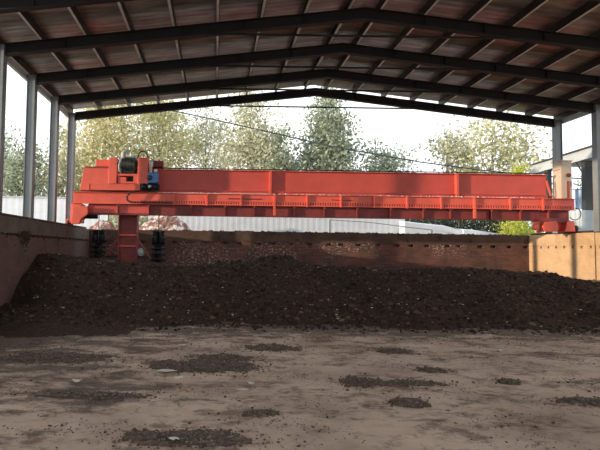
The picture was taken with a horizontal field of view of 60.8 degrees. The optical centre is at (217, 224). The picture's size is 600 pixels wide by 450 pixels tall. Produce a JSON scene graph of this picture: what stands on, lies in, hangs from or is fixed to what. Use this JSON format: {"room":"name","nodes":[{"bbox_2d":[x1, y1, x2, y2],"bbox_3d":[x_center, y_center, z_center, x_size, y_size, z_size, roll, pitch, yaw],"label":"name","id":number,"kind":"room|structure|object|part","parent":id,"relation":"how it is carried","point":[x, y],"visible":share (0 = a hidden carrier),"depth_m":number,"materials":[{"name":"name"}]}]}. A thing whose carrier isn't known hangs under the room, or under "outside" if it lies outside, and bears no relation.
{"room":"waste facility","nodes":[
{"label":"waste facility","id":0,"kind":"room"},
{"bbox_2d":[0,215,89,306],"bbox_3d":[-5.229,0.768,7.159,0.515,2.420,24.820,1,-3,0],"label":"wall","id":1,"kind":"structure","parent":0,"point":[14,261],"depth_m":13.14,"materials":[{"name":"concrete"}]},
{"bbox_2d":[0,37,72,112],"bbox_3d":[-5.284,-4.654,7.858,0.073,0.200,21.090,1,-3,0],"label":"roof purlin","id":2,"kind":"structure","parent":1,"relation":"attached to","point":[18,60],"depth_m":14.13,"materials":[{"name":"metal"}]},
{"bbox_2d":[7,57,67,117],"bbox_3d":[-5.413,-4.194,14.098,0.080,0.160,8.400,1,-3,0],"label":"beam","id":3,"kind":"structure","parent":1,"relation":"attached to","point":[10,62],"depth_m":14.09,"materials":[{"name":"grey metal"}]},
{"bbox_2d":[0,214,80,227],"bbox_3d":[-5.080,-0.109,14.310,0.187,0.070,8.218,1,-3,0],"label":"crust","id":4,"kind":"object","parent":1,"relation":"on","point":[0,214],"visible":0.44,"depth_m":13.96,"materials":[{"name":"black soil"}]},
{"bbox_2d":[0,212,86,228],"bbox_3d":[-5.090,-0.472,7.310,0.120,0.075,24.600,1,-3,0],"label":"rail","id":5,"kind":"object","parent":1,"relation":"on","point":[16,216],"visible":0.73,"depth_m":14.31,"materials":[{"name":"metal"}]},
{"bbox_2d":[66,167,580,232],"bbox_3d":[3.630,-0.880,17.502,17.640,2.120,0.854,1,-3,0],"label":"bridge","id":6,"kind":"object","parent":5,"relation":"on","point":[480,192],"visible":0.99,"depth_m":17.38,"materials":[{"name":"orange paint"}]},
{"bbox_3d":[-4.483,-0.352,17.569,0.550,0.270,0.300,1,-3,0],"label":"drive motor","id":7,"kind":"part","parent":6,"relation":"part of","materials":[{"name":"black metal"}]},
{"bbox_3d":[-3.422,-0.555,17.328,2.124,0.290,0.020,1,-3,0],"label":"plate","id":8,"kind":"part","parent":6,"relation":"part of","materials":[{"name":"red paint"}]},
{"bbox_2d":[80,149,171,262],"bbox_3d":[-3.121,-0.537,17.534,3.159,4.094,1.300,1,-3,0],"label":"trolley","id":9,"kind":"object","parent":6,"relation":"on","point":[111,175],"visible":0.95,"depth_m":17.26,"materials":[{"name":"red metal"}]},
{"bbox_3d":[-3.567,-1.841,17.245,0.276,0.889,0.400,1,-3,0],"label":"post","id":10,"kind":"part","parent":9,"relation":"part of","materials":[{"name":"red metal"}]},
{"bbox_3d":[-3.047,-2.074,17.308,0.610,0.590,0.580,1,-3,0],"label":"motor","id":11,"kind":"part","parent":9,"relation":"part of","materials":[{"name":"black metal"}]},
{"bbox_3d":[-3.189,1.145,17.962,2.248,0.100,0.080,1,-3,0],"label":"cross arm","id":12,"kind":"part","parent":9,"relation":"part of","materials":[{"name":"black metal"}]},
{"bbox_3d":[-2.548,-1.750,17.245,0.345,1.072,0.400,1,-3,0],"label":"post","id":13,"kind":"part","parent":9,"relation":"part of","materials":[{"name":"red metal"}]},
{"bbox_3d":[-2.315,-1.074,17.013,1.565,0.680,0.060,1,-3,0],"label":"cable chain","id":14,"kind":"part","parent":9,"relation":"part of","materials":[{"name":"red metal"}]},
{"bbox_2d":[158,192,533,197],"bbox_3d":[4.406,-1.019,17.215,12.945,0.052,0.157,1,-3,0],"label":"deck spillage","id":15,"kind":"object","parent":6,"relation":"on","point":[158,192],"visible":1,"depth_m":17.18,"materials":[{"name":"orange paint"}]},
{"bbox_3d":[11.050,0.070,17.249,0.328,0.400,0.250,1,-3,0],"label":"drive motor","id":16,"kind":"part","parent":6,"relation":"part of","materials":[{"name":"red metal"}]},
{"bbox_2d":[551,160,572,198],"bbox_3d":[12.167,-1.561,17.699,0.445,1.379,0.540,1,-3,0],"label":"cabinet","id":17,"kind":"object","parent":6,"relation":"on","point":[562,169],"visible":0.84,"depth_m":17.51,"materials":[{"name":"beige metal"}]},
{"bbox_3d":[12.168,-1.564,17.491,0.345,1.244,0.015,1,-3,0],"label":"door","id":18,"kind":"part","parent":17,"relation":"part of","materials":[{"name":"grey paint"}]},
{"bbox_3d":[12.018,-1.198,17.180,0.062,0.620,0.060,1,-3,0],"label":"guard post","id":19,"kind":"part","parent":6,"relation":"part of","materials":[{"name":"red metal"}]},
{"bbox_2d":[0,230,87,251],"bbox_3d":[-4.992,0.500,14.678,0.067,0.551,9.412,1,-3,0],"label":"drip","id":20,"kind":"object","parent":1,"relation":"attached to","point":[24,234],"visible":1,"depth_m":13.11,"materials":[{"name":"black soil"}]},
{"bbox_2d":[17,11,101,109],"bbox_3d":[-4.222,-4.764,7.868,0.073,0.200,21.090,1,-3,0],"label":"roof purlin","id":21,"kind":"structure","parent":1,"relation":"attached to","point":[25,15],"depth_m":12.92,"materials":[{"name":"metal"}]},
{"bbox_2d":[67,6,130,105],"bbox_3d":[-3.160,-4.873,7.878,0.073,0.200,21.090,1,-3,0],"label":"roof purlin","id":22,"kind":"structure","parent":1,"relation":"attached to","point":[74,12],"depth_m":12.63,"materials":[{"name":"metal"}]},
{"bbox_2d":[117,2,159,103],"bbox_3d":[-2.099,-4.983,7.888,0.073,0.200,21.090,1,-3,0],"label":"roof purlin","id":23,"kind":"structure","parent":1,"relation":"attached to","point":[121,5],"depth_m":12.89,"materials":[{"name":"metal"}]},
{"bbox_2d":[167,0,188,100],"bbox_3d":[-1.037,-5.093,7.897,0.073,0.200,21.090,1,-3,0],"label":"roof purlin","id":24,"kind":"structure","parent":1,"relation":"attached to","point":[170,2],"depth_m":13.09,"materials":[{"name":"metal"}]},
{"bbox_2d":[216,0,219,97],"bbox_3d":[0.025,-5.203,7.907,0.073,0.200,21.090,1,-3,0],"label":"roof purlin","id":25,"kind":"structure","parent":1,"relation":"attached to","point":[217,1],"depth_m":13.18,"materials":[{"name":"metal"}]},
{"bbox_2d":[245,0,266,94],"bbox_3d":[1.086,-5.313,7.917,0.073,0.200,21.090,1,-3,0],"label":"roof purlin","id":26,"kind":"structure","parent":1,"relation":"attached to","point":[264,2],"depth_m":13.47,"materials":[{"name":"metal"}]},
{"bbox_2d":[0,7,599,212],"bbox_3d":[3.529,-2.674,12.069,17.880,5.173,0.300,1,-3,0],"label":"frame","id":27,"kind":"object","parent":1,"relation":"on","point":[246,27],"visible":0.96,"depth_m":12.13,"materials":[{"name":"grey paint"}]},
{"bbox_3d":[3.560,-4.540,12.060,7.650,0.056,0.056,1,-3,0],"label":"tie rod","id":28,"kind":"part","parent":27,"relation":"part of","materials":[{"name":"black metal"}]},
{"bbox_2d":[0,0,599,13],"bbox_3d":[3.538,-2.775,9.992,17.880,5.173,0.300,1,-3,0],"label":"frame","id":29,"kind":"object","parent":1,"relation":"on","point":[6,6],"visible":1,"depth_m":10.03,"materials":[{"name":"grey paint"}]},
{"bbox_2d":[274,0,311,91],"bbox_3d":[2.148,-5.423,7.927,0.073,0.200,21.090,1,-3,0],"label":"roof purlin","id":30,"kind":"structure","parent":29,"relation":"on","point":[308,2],"depth_m":13.74,"materials":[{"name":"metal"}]},
{"bbox_2d":[23,43,599,217],"bbox_3d":[3.521,-2.573,14.157,17.880,5.173,0.300,1,-3,0],"label":"frame","id":31,"kind":"object","parent":1,"relation":"on","point":[238,59],"visible":0.93,"depth_m":14.21,"materials":[{"name":"grey paint"}]},
{"bbox_3d":[3.551,-4.439,14.148,7.650,0.056,0.056,1,-3,0],"label":"tie rod","id":32,"kind":"part","parent":31,"relation":"part of","materials":[{"name":"black metal"}]},
{"bbox_2d":[65,88,562,233],"bbox_3d":[3.504,-2.381,18.092,17.880,5.173,0.300,1,-3,0],"label":"frame","id":33,"kind":"object","parent":1,"relation":"on","point":[229,101],"visible":0.84,"depth_m":18.15,"materials":[{"name":"grey paint"}]},
{"bbox_3d":[3.535,-4.247,18.083,7.650,0.056,0.056,1,-3,0],"label":"tie rod","id":34,"kind":"part","parent":33,"relation":"part of","materials":[{"name":"black metal"}]},
{"bbox_2d":[47,68,599,231],"bbox_3d":[3.512,-2.474,16.174,17.880,5.173,0.300,1,-3,0],"label":"frame","id":35,"kind":"object","parent":1,"relation":"on","point":[230,83],"visible":0.87,"depth_m":16.23,"materials":[{"name":"grey paint"}]},
{"bbox_3d":[3.543,-4.340,16.165,7.650,0.056,0.056,1,-3,0],"label":"tie rod","id":36,"kind":"part","parent":35,"relation":"part of","materials":[{"name":"black metal"}]},
{"bbox_2d":[303,0,355,88],"bbox_3d":[3.209,-5.532,7.937,0.073,0.200,21.090,1,-3,0],"label":"roof purlin","id":37,"kind":"structure","parent":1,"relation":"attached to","point":[350,3],"depth_m":13.90,"materials":[{"name":"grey metal"}]},
{"bbox_2d":[323,0,388,88],"bbox_3d":[3.968,-5.522,7.940,0.073,0.200,21.090,1,-3,0],"label":"roof purlin","id":38,"kind":"structure","parent":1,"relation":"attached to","point":[382,3],"depth_m":13.91,"materials":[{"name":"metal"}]},
{"bbox_2d":[381,0,492,96],"bbox_3d":[6.085,-5.243,7.935,0.073,0.200,21.090,1,-3,0],"label":"roof purlin","id":39,"kind":"structure","parent":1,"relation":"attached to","point":[481,4],"depth_m":13.44,"materials":[{"name":"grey metal"}]},
{"bbox_2d":[410,0,548,100],"bbox_3d":[7.143,-5.104,7.933,0.073,0.200,21.090,1,-3,0],"label":"roof purlin","id":40,"kind":"structure","parent":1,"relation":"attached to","point":[534,5],"depth_m":13.17,"materials":[{"name":"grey metal"}]},
{"bbox_2d":[438,1,599,103],"bbox_3d":[8.201,-4.965,7.931,0.073,0.200,21.090,1,-3,0],"label":"roof purlin","id":41,"kind":"structure","parent":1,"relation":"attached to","point":[589,6],"depth_m":13.02,"materials":[{"name":"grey metal"}]},
{"bbox_2d":[467,29,599,107],"bbox_3d":[9.259,-4.825,7.928,0.073,0.200,21.090,1,-3,0],"label":"roof purlin","id":42,"kind":"structure","parent":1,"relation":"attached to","point":[566,52],"depth_m":14.16,"materials":[{"name":"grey metal"}]},
{"bbox_2d":[496,57,599,111],"bbox_3d":[10.317,-4.686,7.926,0.073,0.200,21.090,1,-3,0],"label":"roof purlin","id":43,"kind":"structure","parent":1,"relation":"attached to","point":[594,63],"depth_m":15.45,"materials":[{"name":"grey metal"}]},
{"bbox_2d":[525,86,596,115],"bbox_3d":[11.376,-4.547,7.924,0.073,0.200,21.090,1,-3,0],"label":"roof purlin","id":44,"kind":"structure","parent":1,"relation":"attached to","point":[585,89],"depth_m":16.12,"materials":[{"name":"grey metal"}]},
{"bbox_2d":[553,98,599,119],"bbox_3d":[12.434,-4.408,7.921,0.073,0.200,21.090,1,-3,0],"label":"roof purlin","id":45,"kind":"structure","parent":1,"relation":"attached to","point":[568,113],"depth_m":17.67,"materials":[{"name":"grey metal"}]},
{"bbox_2d":[562,112,590,123],"bbox_3d":[12.495,-3.945,14.162,0.080,0.160,8.400,1,-3,0],"label":"beam","id":46,"kind":"structure","parent":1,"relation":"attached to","point":[581,114],"depth_m":17.49,"materials":[{"name":"grey metal"}]},
{"bbox_2d":[0,323,599,449],"bbox_3d":[3.611,2.062,7.254,17.330,0.053,24.660,1,-3,0],"label":"floor","id":47,"kind":"structure","parent":0,"point":[383,426],"depth_m":5.92,"materials":[{"name":"concrete"}]},
{"bbox_2d":[0,348,140,367],"bbox_3d":[-2.415,1.958,7.487,2.667,0.111,1.306,1,-3,4],"label":"clump","id":48,"kind":"object","parent":47,"relation":"on","point":[61,357],"visible":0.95,"depth_m":7.40,"materials":[{"name":"brown soil"}]},
{"bbox_2d":[14,388,187,400],"bbox_3d":[-1.323,1.908,5.650,2.006,0.063,0.476,1,-3,0],"label":"clump","id":49,"kind":"object","parent":47,"relation":"on","point":[103,395],"visible":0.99,"depth_m":5.58,"materials":[{"name":"brown soil"}]},
{"bbox_2d":[157,369,176,371],"bbox_3d":[-0.681,1.948,6.742,0.269,0.024,0.163,1,-3,0],"label":"paper scrap","id":50,"kind":"object","parent":47,"relation":"on","point":[163,370],"visible":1,"depth_m":6.69,"materials":[{"name":"white paper"}]},
{"bbox_2d":[81,422,305,449],"bbox_3d":[-0.202,1.851,4.444,1.934,0.090,0.675,1,-3,0],"label":"clump","id":51,"kind":"object","parent":47,"relation":"on","point":[199,437],"visible":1,"depth_m":4.33,"materials":[{"name":"brown soil"}]},
{"bbox_2d":[94,354,302,378],"bbox_3d":[-0.211,1.979,7.070,3.081,0.089,1.558,1,-3,3],"label":"clump","id":52,"kind":"object","parent":47,"relation":"on","point":[193,365],"visible":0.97,"depth_m":7.00,"materials":[{"name":"brown soil"}]},
{"bbox_2d":[177,352,264,361],"bbox_3d":[0.095,2.010,7.642,1.525,0.091,0.938,2,-3,-24],"label":"clump","id":53,"kind":"object","parent":47,"relation":"on","point":[222,356],"visible":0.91,"depth_m":7.59,"materials":[{"name":"brown soil"}]},
{"bbox_2d":[228,408,287,417],"bbox_3d":[0.439,1.901,5.080,0.647,0.068,0.321,1,-3,-5],"label":"clump","id":54,"kind":"object","parent":47,"relation":"on","point":[258,412],"visible":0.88,"depth_m":5.01,"materials":[{"name":"brown soil"}]},
{"bbox_2d":[219,342,306,353],"bbox_3d":[0.875,2.058,8.460,1.686,0.096,0.957,1,-3,2],"label":"clump","id":55,"kind":"object","parent":47,"relation":"on","point":[261,347],"visible":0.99,"depth_m":8.38,"materials":[{"name":"brown soil"}]},
{"bbox_2d":[0,253,599,337],"bbox_3d":[3.593,1.656,13.906,17.220,1.565,11.310,1,-3,0],"label":"heap","id":56,"kind":"object","parent":47,"relation":"on","point":[55,326],"visible":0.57,"depth_m":12.12,"materials":[{"name":"brown soil"}]},
{"bbox_2d":[0,253,599,334],"bbox_3d":[3.594,1.685,14.742,17.174,1.600,9.355,1,-3,0],"label":"clod","id":57,"kind":"object","parent":56,"relation":"on","point":[336,321],"visible":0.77,"depth_m":12.24,"materials":[{"name":"brown soil"}]},
{"bbox_2d":[33,262,581,326],"bbox_3d":[3.676,1.596,12.853,16.363,1.478,4.053,1,-3,0],"label":"chips","id":58,"kind":"object","parent":56,"relation":"on","point":[242,262],"visible":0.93,"depth_m":11.87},
{"bbox_2d":[0,323,599,449],"bbox_3d":[2.019,2.016,6.973,13.863,0.022,8.526,1,-3,0],"label":"crumbs","id":59,"kind":"object","parent":47,"relation":"on","point":[597,382],"visible":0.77,"depth_m":7.14,"materials":[{"name":"brown soil"}]},
{"bbox_2d":[330,374,398,389],"bbox_3d":[1.868,1.962,6.316,0.759,0.107,0.755,3,-3,-33],"label":"clump","id":60,"kind":"object","parent":47,"relation":"on","point":[350,380],"visible":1,"depth_m":6.28,"materials":[{"name":"brown soil"}]},
{"bbox_2d":[362,347,423,354],"bbox_3d":[2.916,2.087,8.340,1.073,0.083,0.587,1,-3,5],"label":"clump","id":61,"kind":"object","parent":47,"relation":"on","point":[387,350],"visible":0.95,"depth_m":8.28,"materials":[{"name":"brown soil"}]},
{"bbox_2d":[383,395,430,407],"bbox_3d":[2.086,1.938,5.507,0.546,0.082,0.515,0,-3,14],"label":"clump","id":62,"kind":"object","parent":47,"relation":"on","point":[397,401],"visible":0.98,"depth_m":5.46,"materials":[{"name":"brown soil"}]},
{"bbox_2d":[356,376,463,388],"bbox_3d":[2.415,1.990,6.311,1.374,0.065,0.558,1,-3,-12],"label":"clump","id":63,"kind":"object","parent":47,"relation":"on","point":[396,382],"visible":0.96,"depth_m":6.29,"materials":[{"name":"brown soil"}]},
{"bbox_2d":[413,366,453,373],"bbox_3d":[3.017,2.031,7.039,0.500,0.071,0.473,-2,-4,43],"label":"clump","id":64,"kind":"object","parent":47,"relation":"on","point":[425,368],"visible":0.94,"depth_m":7.01,"materials":[{"name":"brown soil"}]},
{"bbox_2d":[491,377,527,384],"bbox_3d":[3.745,2.014,6.485,0.411,0.071,0.344,0,-3,7],"label":"clump","id":65,"kind":"object","parent":47,"relation":"on","point":[509,381],"visible":0.99,"depth_m":6.44,"materials":[{"name":"brown soil"}]},
{"bbox_2d":[531,394,599,406],"bbox_3d":[4.352,1.980,5.655,1.548,0.074,0.483,1,-3,1],"label":"clump","id":66,"kind":"object","parent":47,"relation":"on","point":[594,402],"visible":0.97,"depth_m":5.59,"materials":[{"name":"brown soil"}]},
{"bbox_2d":[0,0,599,115],"bbox_3d":[3.584,-5.161,7.901,18.700,1.150,21.250,1,-3,0],"label":"ceiling","id":67,"kind":"structure","parent":0,"point":[143,14],"depth_m":13.75,"materials":[{"name":"brown metal"}]},
{"bbox_2d":[352,0,438,92],"bbox_3d":[5.026,-5.383,7.937,0.073,0.200,21.090,1,-3,0],"label":"roof purlin","id":68,"kind":"structure","parent":67,"relation":"hanging from","point":[430,4],"depth_m":13.62,"materials":[{"name":"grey metal"}]},
{"bbox_2d":[89,229,528,271],"bbox_3d":[3.574,1.506,19.828,17.230,2.420,0.515,1,-3,0],"label":"wall","id":69,"kind":"structure","parent":0,"point":[184,248],"depth_m":19.61,"materials":[{"name":"brown concrete"}]},
{"bbox_2d":[155,229,511,234],"bbox_3d":[3.484,0.279,19.886,16.407,0.069,0.336,1,-3,0],"label":"crust","id":70,"kind":"object","parent":69,"relation":"on","point":[155,229],"visible":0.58,"depth_m":19.84,"materials":[{"name":"black soil"}]},
{"bbox_2d":[529,232,599,281],"bbox_3d":[12.485,1.006,7.067,0.515,2.420,25.130,1,-3,0],"label":"wall","id":71,"kind":"structure","parent":0,"point":[572,255],"depth_m":17.49,"materials":[{"name":"concrete"}]},
{"bbox_2d":[531,231,592,234],"bbox_3d":[12.277,0.308,17.971,0.135,0.065,3.238,1,-3,0],"label":"crust","id":72,"kind":"object","parent":71,"relation":"on","point":[590,231],"visible":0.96,"depth_m":17.35,"materials":[{"name":"brown soil"}]},
{"bbox_2d":[532,230,593,234],"bbox_3d":[12.388,-0.229,7.372,0.120,0.075,24.600,1,-3,0],"label":"rail","id":73,"kind":"object","parent":71,"relation":"on","point":[590,230],"visible":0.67,"depth_m":17.79,"materials":[{"name":"metal"}]},
{"bbox_2d":[594,232,596,281],"bbox_3d":[12.200,1.321,16.182,0.030,2.170,0.030,1,-3,0],"label":"trim","id":74,"kind":"structure","parent":71,"relation":"attached to","point":[594,232],"depth_m":16.18,"materials":[{"name":"concrete"}]},
{"label":"outside","id":75,"kind":"structure","parent":0,"visible":0},
{"bbox_2d":[140,103,580,178],"bbox_3d":[5.422,-5.670,28.469,30.298,6.324,0.436,0,-3,6],"label":"power cable","id":76,"kind":"object","parent":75,"point":[140,103],"visible":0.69,"depth_m":28.16,"materials":[{"name":"black rubber"}]},
{"bbox_3d":[-0.281,4.859,59.834,180.000,0.410,180.000,1,-3,0],"label":"ground","id":77,"kind":"structure","parent":0,"visible":0},
{"bbox_2d":[3,103,24,194],"bbox_3d":[-20.592,-3.678,44.018,10.549,14.650,9.612,-1,-3,34],"label":"tree","id":78,"kind":"object","parent":77,"relation":"on","point":[6,144],"visible":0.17,"depth_m":44.44,"materials":[{"name":"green plant"}]},
{"bbox_2d":[3,133,58,196],"bbox_3d":[-14.796,-1.684,37.957,5.444,10.236,5.583,-1,-3,27],"label":"tree","id":79,"kind":"object","parent":77,"relation":"on","point":[13,177],"visible":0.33,"depth_m":37.34,"materials":[{"name":"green plant"}]},
{"bbox_2d":[2,196,108,228],"bbox_3d":[-11.516,0.672,28.988,10.343,4.664,0.170,1,-3,0],"label":"fence","id":80,"kind":"object","parent":77,"relation":"on","point":[13,205],"visible":0.21,"depth_m":29.03,"materials":[{"name":"white metal"}]},
{"bbox_3d":[-11.485,-1.620,29.040,10.283,0.080,0.050,1,-3,0],"label":"rail","id":81,"kind":"part","parent":80,"relation":"part of","materials":[{"name":"white metal"}]},
{"bbox_2d":[35,115,87,196],"bbox_3d":[-13.216,-2.812,42.288,6.402,12.953,7.252,1,-3,3],"label":"tree","id":82,"kind":"object","parent":77,"relation":"on","point":[63,168],"visible":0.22,"depth_m":41.34,"materials":[{"name":"green plant"}]},
{"bbox_2d":[89,219,116,229],"bbox_3d":[-5.138,1.280,22.343,2.200,3.076,1.800,1,-3,0],"label":"rubble heap","id":83,"kind":"object","parent":77,"relation":"on","point":[103,224],"visible":0.19,"depth_m":22.15,"materials":[{"name":"stone"}]},
{"bbox_2d":[58,103,161,228],"bbox_3d":[-9.150,-4.355,40.262,9.353,15.949,8.567,1,-3,4],"label":"tree","id":84,"kind":"object","parent":77,"relation":"on","point":[118,123],"visible":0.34,"depth_m":39.27,"materials":[{"name":"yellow plant"}]},
{"bbox_2d":[107,99,215,226],"bbox_3d":[-5.098,-4.943,42.866,9.920,17.487,10.594,3,-3,-37],"label":"tree","id":85,"kind":"object","parent":77,"relation":"on","point":[159,120],"visible":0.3,"depth_m":42.00,"materials":[{"name":"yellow plant"}]},
{"bbox_2d":[139,216,189,229],"bbox_3d":[-2.391,1.141,22.561,3.500,3.450,2.200,1,-3,0],"label":"rubble heap","id":86,"kind":"object","parent":77,"relation":"on","point":[165,222],"visible":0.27,"depth_m":22.24,"materials":[{"name":"stone"}]},
{"bbox_2d":[172,95,240,169],"bbox_3d":[-1.137,-4.475,45.966,8.976,16.963,9.062,1,-3,0],"label":"tree","id":87,"kind":"object","parent":77,"relation":"on","point":[211,128],"visible":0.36,"depth_m":45.88,"materials":[{"name":"green plant"}]},
{"bbox_2d":[109,167,310,229],"bbox_3d":[-0.158,-0.186,33.043,15.336,7.087,2.746,1,-3,0],"label":"hedge","id":88,"kind":"object","parent":77,"relation":"on","point":[112,220],"visible":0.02,"depth_m":32.47,"materials":[{"name":"green plant"}]},
{"bbox_2d":[199,90,300,170],"bbox_3d":[2.566,-3.926,38.311,7.944,15.223,8.365,1,-3,5],"label":"tree","id":89,"kind":"object","parent":77,"relation":"on","point":[252,146],"visible":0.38,"depth_m":37.48,"materials":[{"name":"green plant"}]},
{"bbox_2d":[148,216,404,232],"bbox_3d":[2.866,1.117,24.547,12.645,3.736,0.120,1,-3,0],"label":"corrugated fence","id":90,"kind":"object","parent":77,"relation":"on","point":[195,223],"visible":0.02,"depth_m":24.55,"materials":[{"name":"white metal"}]},
{"bbox_2d":[258,123,307,170],"bbox_3d":[4.403,-1.866,36.577,4.731,10.992,5.628,1,-3,-13],"label":"tree","id":91,"kind":"object","parent":77,"relation":"on","point":[287,160],"visible":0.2,"depth_m":35.72,"materials":[{"name":"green plant"}]},
{"bbox_2d":[290,86,381,171],"bbox_3d":[8.156,-3.671,37.021,6.544,14.741,7.120,1,-3,-12],"label":"tree","id":92,"kind":"object","parent":77,"relation":"on","point":[328,129],"visible":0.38,"depth_m":36.43,"materials":[{"name":"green plant"}]},
{"bbox_2d":[329,220,432,233],"bbox_3d":[7.586,1.383,23.313,4.816,3.214,0.060,1,-3,0],"label":"pipe","id":93,"kind":"object","parent":77,"relation":"on","point":[329,220],"visible":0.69,"depth_m":23.36,"materials":[{"name":"grey metal"}]},
{"bbox_2d":[354,137,417,170],"bbox_3d":[12.442,-1.547,39.353,6.807,10.845,6.527,1,-3,0],"label":"tree","id":94,"kind":"object","parent":77,"relation":"on","point":[390,162],"visible":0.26,"depth_m":38.51,"materials":[{"name":"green plant"}]},
{"bbox_2d":[391,143,432,220],"bbox_3d":[18.326,-1.909,48.153,6.549,12.585,6.514,1,-3,0],"label":"tree","id":95,"kind":"object","parent":77,"relation":"on","point":[404,166],"visible":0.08,"depth_m":48.41,"materials":[{"name":"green plant"}]},
{"bbox_2d":[399,221,461,233],"bbox_3d":[10.185,1.417,24.003,2.796,3.284,0.800,1,-3,0],"label":"sheet","id":96,"kind":"object","parent":77,"relation":"on","point":[440,229],"visible":0.18,"depth_m":23.67,"materials":[{"name":"white plastic"}]},
{"bbox_2d":[415,119,491,225],"bbox_3d":[17.599,-2.251,38.183,5.618,12.278,5.869,-2,-4,41],"label":"tree","id":97,"kind":"object","parent":77,"relation":"on","point":[446,146],"visible":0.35,"depth_m":37.77,"materials":[{"name":"green plant"}]},
{"bbox_2d":[405,219,525,233],"bbox_3d":[12.353,1.255,26.521,7.476,3.918,1.566,1,-3,0],"label":"hedge","id":98,"kind":"object","parent":77,"relation":"on","point":[464,223],"visible":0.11,"depth_m":26.23,"materials":[{"name":"green plant"}]},
{"bbox_2d":[458,229,501,234],"bbox_3d":[12.648,1.626,23.803,2.353,2.916,0.800,1,-3,0],"label":"sheet","id":99,"kind":"object","parent":77,"relation":"on","point":[464,231],"visible":0.14,"depth_m":23.46,"materials":[{"name":"white plastic"}]},
{"bbox_2d":[406,183,573,232],"bbox_3d":[15.242,0.200,33.600,15.573,6.791,2.725,1,-3,0],"label":"hedge","id":100,"kind":"object","parent":77,"relation":"on","point":[532,222],"visible":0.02,"depth_m":33.38,"materials":[{"name":"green plant"}]},
{"bbox_2d":[433,108,552,234],"bbox_3d":[20.420,-2.676,37.352,9.182,13.123,8.977,-1,-3,28],"label":"tree","id":101,"kind":"object","parent":77,"relation":"on","point":[504,155],"visible":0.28,"depth_m":36.80,"materials":[{"name":"green plant"}]},
{"bbox_2d":[490,221,542,234],"bbox_3d":[14.863,1.256,24.760,2.998,3.892,2.545,2,-3,-20],"label":"bush","id":102,"kind":"object","parent":77,"relation":"on","point":[518,227],"visible":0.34,"depth_m":24.44,"materials":[{"name":"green plant"}]},
{"bbox_2d":[511,164,531,172],"bbox_3d":[16.216,-0.036,27.118,1.528,6.737,1.598,1,-3,0],"label":"sapling","id":103,"kind":"object","parent":77,"relation":"on","point":[518,168],"visible":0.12,"depth_m":27.01,"materials":[{"name":"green plant"}]},
{"bbox_2d":[529,145,592,232],"bbox_3d":[24.135,-0.249,26.310,17.280,7.219,9.148,1,-3,-13],"label":"shed","id":104,"kind":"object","parent":77,"relation":"on","point":[582,157],"visible":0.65,"depth_m":23.70,"materials":[{"name":"white metal"}]},
{"bbox_3d":[17.370,0.155,26.297,0.220,6.225,0.240,1,-3,0],"label":"post","id":105,"kind":"part","parent":104,"relation":"part of","materials":[{"name":"metal"}]},
{"bbox_3d":[17.427,-0.020,23.603,0.360,6.315,0.240,1,-3,0],"label":"post","id":106,"kind":"part","parent":104,"relation":"part of","materials":[{"name":"grey metal"}]},
{"bbox_2d":[571,176,581,210],"bbox_3d":[34.194,-0.994,46.409,3.220,11.023,2.915,1,-3,0],"label":"tree","id":107,"kind":"object","parent":77,"relation":"on","point":[580,176],"visible":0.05,"depth_m":46.36,"materials":[{"name":"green plant"}]},
{"bbox_2d":[569,210,593,230],"bbox_3d":[16.851,1.230,23.239,0.986,3.766,0.986,1,-3,0],"label":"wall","id":108,"kind":"structure","parent":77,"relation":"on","point":[585,222],"depth_m":22.88,"materials":[{"name":"white metal"}]},
{"bbox_3d":[18.239,-1.801,25.445,0.692,0.104,0.050,1,-3,0],"label":"clothes line","id":109,"kind":"object","parent":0,"visible":0},
{"bbox_2d":[575,190,581,209],"bbox_3d":[18.390,-1.294,25.380,0.626,1.017,0.228,1,-3,6],"label":"tarpaulin","id":110,"kind":"object","parent":109,"relation":"hanging from","point":[576,191],"visible":0.45,"depth_m":25.45,"materials":[{"name":"blue plastic"}]}
]}

